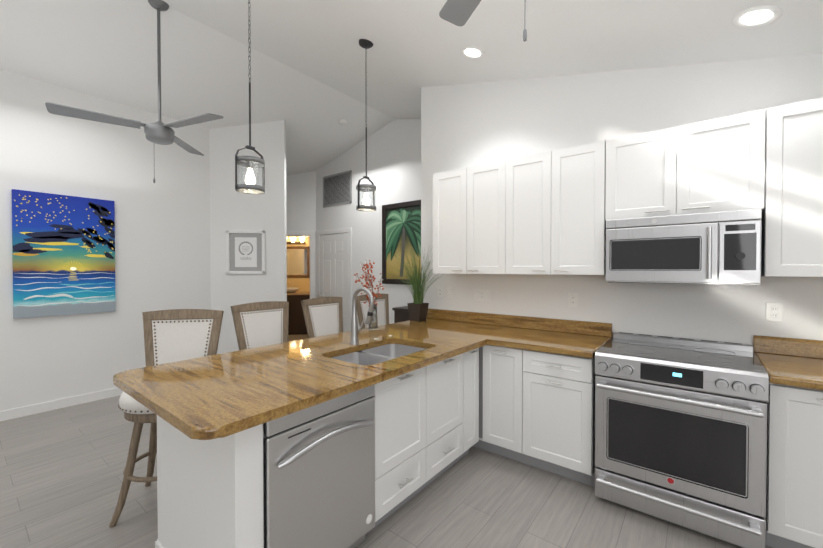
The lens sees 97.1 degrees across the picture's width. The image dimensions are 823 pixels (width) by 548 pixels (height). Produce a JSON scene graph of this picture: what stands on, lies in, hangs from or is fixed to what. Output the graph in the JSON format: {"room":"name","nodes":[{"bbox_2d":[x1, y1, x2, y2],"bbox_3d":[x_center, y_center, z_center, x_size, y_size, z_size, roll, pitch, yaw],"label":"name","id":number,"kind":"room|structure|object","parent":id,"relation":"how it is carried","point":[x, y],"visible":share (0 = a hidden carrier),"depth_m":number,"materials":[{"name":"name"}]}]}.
{"room":"kitchen","nodes":[
{"label":"kitchen","id":0,"kind":"room"},
{"bbox_2d":[0,69,210,410],"bbox_3d":[-4.975,-0.271,2.061,0.140,3.328,7.220,1,1,38],"label":"wall","id":1,"kind":"structure","parent":0,"point":[162,242],"depth_m":3.98,"materials":[{"name":"white paint"}]},
{"bbox_2d":[0,388,122,420],"bbox_3d":[-4.914,1.349,2.034,0.014,0.090,7.220,1,1,38],"label":"baseboard","id":2,"kind":"structure","parent":1,"relation":"attached to","point":[47,406],"depth_m":3.70,"materials":[{"name":"white"}]},
{"bbox_2d":[11,189,115,318],"bbox_3d":[-3.536,-0.193,3.739,0.044,1.220,0.765,1,1,38],"label":"picture","id":3,"kind":"object","parent":1,"relation":"attached to","point":[63,254],"visible":1,"depth_m":3.69,"materials":[{"name":"blue paint"}]},
{"bbox_2d":[157,415,263,547],"bbox_3d":[-0.173,0.958,2.540,0.796,0.858,2.506,1,1,38],"label":"wall","id":4,"kind":"structure","parent":0,"point":[209,493],"depth_m":1.43,"materials":[{"name":"white paint"}]},
{"bbox_2d":[155,540,163,547],"bbox_3d":[-0.945,1.363,1.550,0.780,0.075,0.012,1,1,38],"label":"baseboard","id":5,"kind":"structure","parent":4,"relation":"attached to","point":[157,544],"depth_m":1.78,"materials":[{"name":"white wood"}]},
{"bbox_2d":[209,120,286,353],"bbox_3d":[-2.218,-0.390,4.970,0.962,3.491,0.120,0,1,-7],"label":"wall","id":6,"kind":"structure","parent":0,"point":[231,208],"depth_m":4.90,"materials":[{"name":"white paint"}]},
{"bbox_2d":[226,230,265,273],"bbox_3d":[-2.230,-0.293,4.892,0.500,0.590,0.030,0,1,-7],"label":"framed print","id":7,"kind":"object","parent":6,"relation":"attached to","point":[245,251],"visible":0.98,"depth_m":4.89,"materials":[{"name":"grey paper"}]},
{"bbox_2d":[287,236,309,291],"bbox_3d":[-2.460,0.072,7.604,1.860,2.500,1.860,0,1,-7],"label":"wall","id":8,"kind":"structure","parent":0,"point":[302,284],"depth_m":8.45,"materials":[{"name":"beige paint"}]},
{"bbox_2d":[287,237,305,243],"bbox_3d":[-2.708,-0.762,8.320,0.550,0.150,0.192,0,1,-7],"label":"sconce","id":9,"kind":"object","parent":8,"relation":"attached to","point":[293,239],"visible":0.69,"depth_m":8.29,"materials":[{"name":"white glass"}]},
{"bbox_2d":[287,246,309,277],"bbox_3d":[-2.722,-0.278,8.406,0.730,0.720,0.029,0,1,-7],"label":"bathroom mirror","id":10,"kind":"object","parent":8,"relation":"attached to","point":[298,261],"visible":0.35,"depth_m":8.42,"materials":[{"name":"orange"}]},
{"bbox_2d":[286,171,315,297],"bbox_3d":[-2.392,-0.291,6.610,1.400,3.252,0.120,0,1,-7],"label":"wall","id":11,"kind":"structure","parent":0,"point":[300,201],"depth_m":6.58,"materials":[{"name":"white paint"}]},
{"bbox_2d":[287,231,314,298],"bbox_3d":[-2.222,0.277,6.626,0.910,2.116,0.143,0,1,-7],"label":"door frame","id":12,"kind":"structure","parent":11,"relation":"attached to","point":[311,234],"depth_m":6.60,"materials":[{"name":"white wood"}]},
{"bbox_2d":[316,119,420,328],"bbox_3d":[-0.425,-0.503,5.667,3.250,3.700,0.120,1,1,38],"label":"wall","id":13,"kind":"structure","parent":0,"point":[394,161],"depth_m":5.68,"materials":[{"name":"white paint"}]},
{"bbox_2d":[316,228,351,331],"bbox_3d":[-1.377,0.284,6.286,0.920,2.111,0.099,1,1,38],"label":"door","id":14,"kind":"structure","parent":13,"relation":"attached to","point":[334,263],"depth_m":6.25,"materials":[{"name":"grey wood"}]},
{"bbox_2d":[323,170,351,207],"bbox_3d":[-1.285,-1.450,6.244,0.730,0.540,0.016,1,1,38],"label":"air vent","id":15,"kind":"object","parent":13,"relation":"in","point":[337,188],"visible":1,"depth_m":6.22,"materials":[{"name":"black plastic"}]},
{"bbox_2d":[382,200,420,284],"bbox_3d":[-0.116,-0.449,5.324,0.840,1.200,0.035,1,1,38],"label":"framed picture","id":16,"kind":"object","parent":13,"relation":"attached to","point":[401,227],"visible":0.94,"depth_m":5.37,"materials":[{"name":"black"}]},
{"bbox_2d":[0,334,773,547],"bbox_3d":[-1.225,1.424,2.046,11.800,0.060,11.800,1,1,38],"label":"floor","id":17,"kind":"structure","parent":0,"point":[61,474],"depth_m":2.19,"materials":[{"name":"grey wood"}]},
{"bbox_2d":[109,309,223,526],"bbox_3d":[-1.511,0.819,2.265,0.494,1.155,0.529,0,1,-12],"label":"stool","id":18,"kind":"object","parent":17,"relation":"on","point":[173,335],"visible":0.6,"depth_m":2.43,"materials":[{"name":"fabric"}]},
{"bbox_2d":[230,301,288,349],"bbox_3d":[-1.070,0.811,2.907,0.533,1.155,0.495,1,1,38],"label":"stool","id":19,"kind":"object","parent":17,"relation":"on","point":[258,324],"visible":0.33,"depth_m":3.00,"materials":[{"name":"fabric"}]},
{"bbox_2d":[287,287,309,334],"bbox_3d":[-2.700,0.813,8.152,1.090,1.006,0.570,0,1,-7],"label":"bathroom vanity","id":20,"kind":"object","parent":17,"relation":"on","point":[296,323],"visible":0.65,"depth_m":7.91,"materials":[{"name":"brown wood"}]},
{"bbox_2d":[263,384,374,547],"bbox_3d":[-0.581,0.967,1.791,0.660,0.851,0.590,1,1,38],"label":"dishwasher","id":21,"kind":"object","parent":17,"relation":"on","point":[318,475],"visible":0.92,"depth_m":1.58,"materials":[{"name":"silver metal"}]},
{"bbox_2d":[301,297,342,337],"bbox_3d":[-0.684,0.804,3.431,0.535,1.155,0.495,1,1,38],"label":"stool","id":22,"kind":"object","parent":17,"relation":"on","point":[323,316],"visible":0.38,"depth_m":3.53,"materials":[{"name":"fabric"}]},
{"bbox_2d":[356,293,388,328],"bbox_3d":[-0.255,0.798,3.914,0.537,1.155,0.495,1,1,38],"label":"stool","id":23,"kind":"object","parent":17,"relation":"on","point":[362,307],"visible":0.23,"depth_m":4.06,"materials":[{"name":"fabric"}]},
{"bbox_2d":[392,306,409,322],"bbox_3d":[0.153,0.910,4.892,0.760,0.895,0.388,1,1,38],"label":"base cabinet","id":24,"kind":"object","parent":17,"relation":"on","point":[401,314],"visible":0.15,"depth_m":4.90,"materials":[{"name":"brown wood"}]},
{"bbox_2d":[357,348,478,534],"bbox_3d":[-0.069,0.958,2.496,0.653,0.860,1.135,1,1,38],"label":"base cabinet","id":25,"kind":"object","parent":17,"relation":"on","point":[426,425],"visible":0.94,"depth_m":2.19,"materials":[{"name":"white wood"}]},
{"bbox_2d":[113,287,512,439],"bbox_3d":[-0.262,0.405,2.514,1.080,0.635,2.646,1,1,38],"label":"countertop","id":26,"kind":"structure","parent":25,"relation":"on","point":[222,395],"depth_m":1.84,"materials":[{"name":"brown wood"}]},
{"bbox_2d":[350,287,373,344],"bbox_3d":[-0.323,0.287,2.498,0.215,0.398,0.112,1,1,38],"label":"faucet","id":27,"kind":"object","parent":26,"relation":"on","point":[354,339],"depth_m":2.50,"materials":[{"name":"silver metal"}]},
{"bbox_2d":[354,260,383,329],"bbox_3d":[-0.375,0.174,3.115,0.263,0.606,0.348,1,1,38],"label":"flowers","id":28,"kind":"object","parent":26,"relation":"on","point":[373,325],"visible":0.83,"depth_m":3.08,"materials":[{"name":"red plant"}]},
{"bbox_2d":[389,245,436,321],"bbox_3d":[-0.032,0.081,3.644,0.584,0.779,0.528,1,1,38],"label":"potted plant","id":29,"kind":"object","parent":26,"relation":"on","point":[418,309],"visible":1,"depth_m":3.64,"materials":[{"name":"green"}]},
{"bbox_2d":[473,345,595,486],"bbox_3d":[0.775,0.952,2.965,1.400,0.860,0.661,1,1,38],"label":"base cabinet","id":30,"kind":"object","parent":17,"relation":"on","point":[536,409],"visible":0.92,"depth_m":2.51,"materials":[{"name":"white wood"}]},
{"bbox_2d":[489,315,611,357],"bbox_3d":[1.051,0.450,2.737,0.708,0.145,0.672,1,1,38],"label":"countertop","id":31,"kind":"structure","parent":30,"relation":"on","point":[549,335],"depth_m":2.80,"materials":[{"name":"brown wood"}]},
{"bbox_2d":[595,332,768,547],"bbox_3d":[1.608,0.916,2.230,0.770,0.951,0.742,1,1,38],"label":"range","id":32,"kind":"object","parent":17,"relation":"on","point":[680,431],"visible":1,"depth_m":1.97,"materials":[{"name":"grey metal"}]},
{"bbox_2d":[765,382,822,547],"bbox_3d":[2.327,0.968,1.744,0.950,0.860,0.661,1,1,38],"label":"base cabinet","id":33,"kind":"object","parent":17,"relation":"on","point":[794,494],"visible":0.71,"depth_m":1.75,"materials":[{"name":"white wood"}]},
{"bbox_2d":[753,335,822,389],"bbox_3d":[3.252,0.473,1.014,3.303,0.145,0.661,1,1,38],"label":"countertop","id":34,"kind":"structure","parent":33,"relation":"on","point":[796,362],"depth_m":2.09,"materials":[{"name":"brown wood"}]},
{"bbox_2d":[0,0,822,174],"bbox_3d":[-1.225,-1.456,2.009,11.800,1.860,11.800,1,1,38],"label":"ceiling","id":35,"kind":"structure","parent":0,"point":[307,70],"depth_m":3.15,"materials":[{"name":"white paint"}]},
{"bbox_2d":[45,0,223,182],"bbox_3d":[-2.107,-1.526,2.951,1.190,1.525,1.190,1,1,38],"label":"ceiling fan","id":36,"kind":"object","parent":35,"relation":"hanging from","point":[159,131],"visible":0.96,"depth_m":2.96,"materials":[{"name":"gray metal"}]},
{"bbox_2d":[235,0,264,193],"bbox_3d":[-1.014,-1.238,2.279,0.170,1.436,0.190,1,1,38],"label":"pendant light","id":37,"kind":"object","parent":35,"relation":"hanging from","point":[250,180],"visible":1,"depth_m":2.27,"materials":[{"name":"clear glass"}]},
{"bbox_2d":[339,119,347,124],"bbox_3d":[-0.982,-2.183,5.232,0.126,0.057,0.124,1,1,38],"label":"smoke detector","id":38,"kind":"object","parent":35,"relation":"attached to","point":[343,121],"visible":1,"depth_m":5.20,"materials":[{"name":"white plastic"}]},
{"bbox_2d":[356,39,375,211],"bbox_3d":[-0.384,-1.255,3.081,0.170,1.421,0.190,1,1,38],"label":"pendant light","id":39,"kind":"object","parent":35,"relation":"hanging from","point":[366,44],"visible":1,"depth_m":3.07,"materials":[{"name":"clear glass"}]},
{"bbox_2d":[460,46,484,58],"bbox_3d":[0.485,-1.763,2.887,0.192,0.063,0.196,1,1,38],"label":"recessed light","id":40,"kind":"object","parent":35,"relation":"in","point":[473,52],"visible":1,"depth_m":2.88,"materials":[{"name":"white plastic"}]},
{"bbox_2d":[439,0,526,41],"bbox_3d":[0.370,-1.168,1.160,1.298,0.696,1.154,1,1,38],"label":"kitchen ceiling fan","id":41,"kind":"object","parent":35,"relation":"hanging from","point":[457,12],"visible":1,"depth_m":1.86,"materials":[{"name":"grey metal"}]},
{"bbox_2d":[732,5,781,27],"bbox_3d":[1.813,-1.354,1.911,0.192,0.063,0.196,1,1,38],"label":"recessed light","id":42,"kind":"object","parent":35,"relation":"in","point":[757,16],"visible":1,"depth_m":1.90,"materials":[{"name":"white plastic"}]},
{"bbox_2d":[421,53,822,344],"bbox_3d":[2.512,-0.309,2.100,6.020,3.405,0.140,1,1,38],"label":"wall","id":43,"kind":"structure","parent":0,"point":[466,125],"depth_m":2.76,"materials":[{"name":"white paint"}]},
{"bbox_2d":[437,286,442,297],"bbox_3d":[0.295,0.187,3.753,0.070,0.115,0.010,1,1,38],"label":"electrical outlet plate","id":44,"kind":"object","parent":43,"relation":"attached to","point":[439,292],"visible":1,"depth_m":3.75,"materials":[{"name":"white plastic"}]},
{"bbox_2d":[433,160,504,273],"bbox_3d":[0.583,-0.468,3.310,0.723,0.930,0.331,1,1,38],"label":"upper cabinet","id":45,"kind":"object","parent":43,"relation":"attached to","point":[469,202],"depth_m":3.16,"materials":[{"name":"white wood"}]},
{"bbox_2d":[474,289,489,301],"bbox_3d":[0.670,0.203,3.458,0.165,0.115,0.010,1,1,38],"label":"electrical outlet plate","id":46,"kind":"object","parent":43,"relation":"attached to","point":[481,294],"visible":1,"depth_m":3.45,"materials":[{"name":"white plastic"}]},
{"bbox_2d":[501,140,605,274],"bbox_3d":[1.151,-0.462,2.863,0.722,0.930,0.331,1,1,38],"label":"upper cabinet","id":47,"kind":"object","parent":43,"relation":"attached to","point":[543,213],"depth_m":2.71,"materials":[{"name":"white wood"}]},
{"bbox_2d":[568,293,577,306],"bbox_3d":[1.312,0.212,2.954,0.075,0.115,0.010,1,1,38],"label":"electrical outlet plate","id":48,"kind":"object","parent":43,"relation":"attached to","point":[572,299],"visible":1,"depth_m":2.95,"materials":[{"name":"white plastic"}]},
{"bbox_2d":[605,109,765,219],"bbox_3d":[1.740,-0.644,2.377,0.794,0.553,0.363,1,1,38],"label":"upper cabinet","id":49,"kind":"object","parent":43,"relation":"attached to","point":[713,165],"visible":0.96,"depth_m":2.22,"materials":[{"name":"white wood"}]},
{"bbox_2d":[606,209,761,284],"bbox_3d":[1.714,-0.152,2.351,0.762,0.421,0.447,1,1,38],"label":"microwave","id":50,"kind":"object","parent":49,"relation":"attached to","point":[721,248],"visible":1,"depth_m":2.18,"materials":[{"name":"silver metal"}]},
{"bbox_2d":[766,302,782,321],"bbox_3d":[2.229,0.233,2.233,0.075,0.115,0.010,1,1,38],"label":"electrical outlet plate","id":51,"kind":"object","parent":43,"relation":"attached to","point":[774,311],"visible":1,"depth_m":2.23,"materials":[{"name":"white plastic"}]},
{"bbox_2d":[761,98,822,276],"bbox_3d":[2.417,-0.449,1.847,0.920,0.930,0.363,1,1,38],"label":"upper cabinet","id":52,"kind":"object","parent":43,"relation":"attached to","point":[792,231],"visible":0.81,"depth_m":1.95,"materials":[{"name":"white wood"}]}
]}

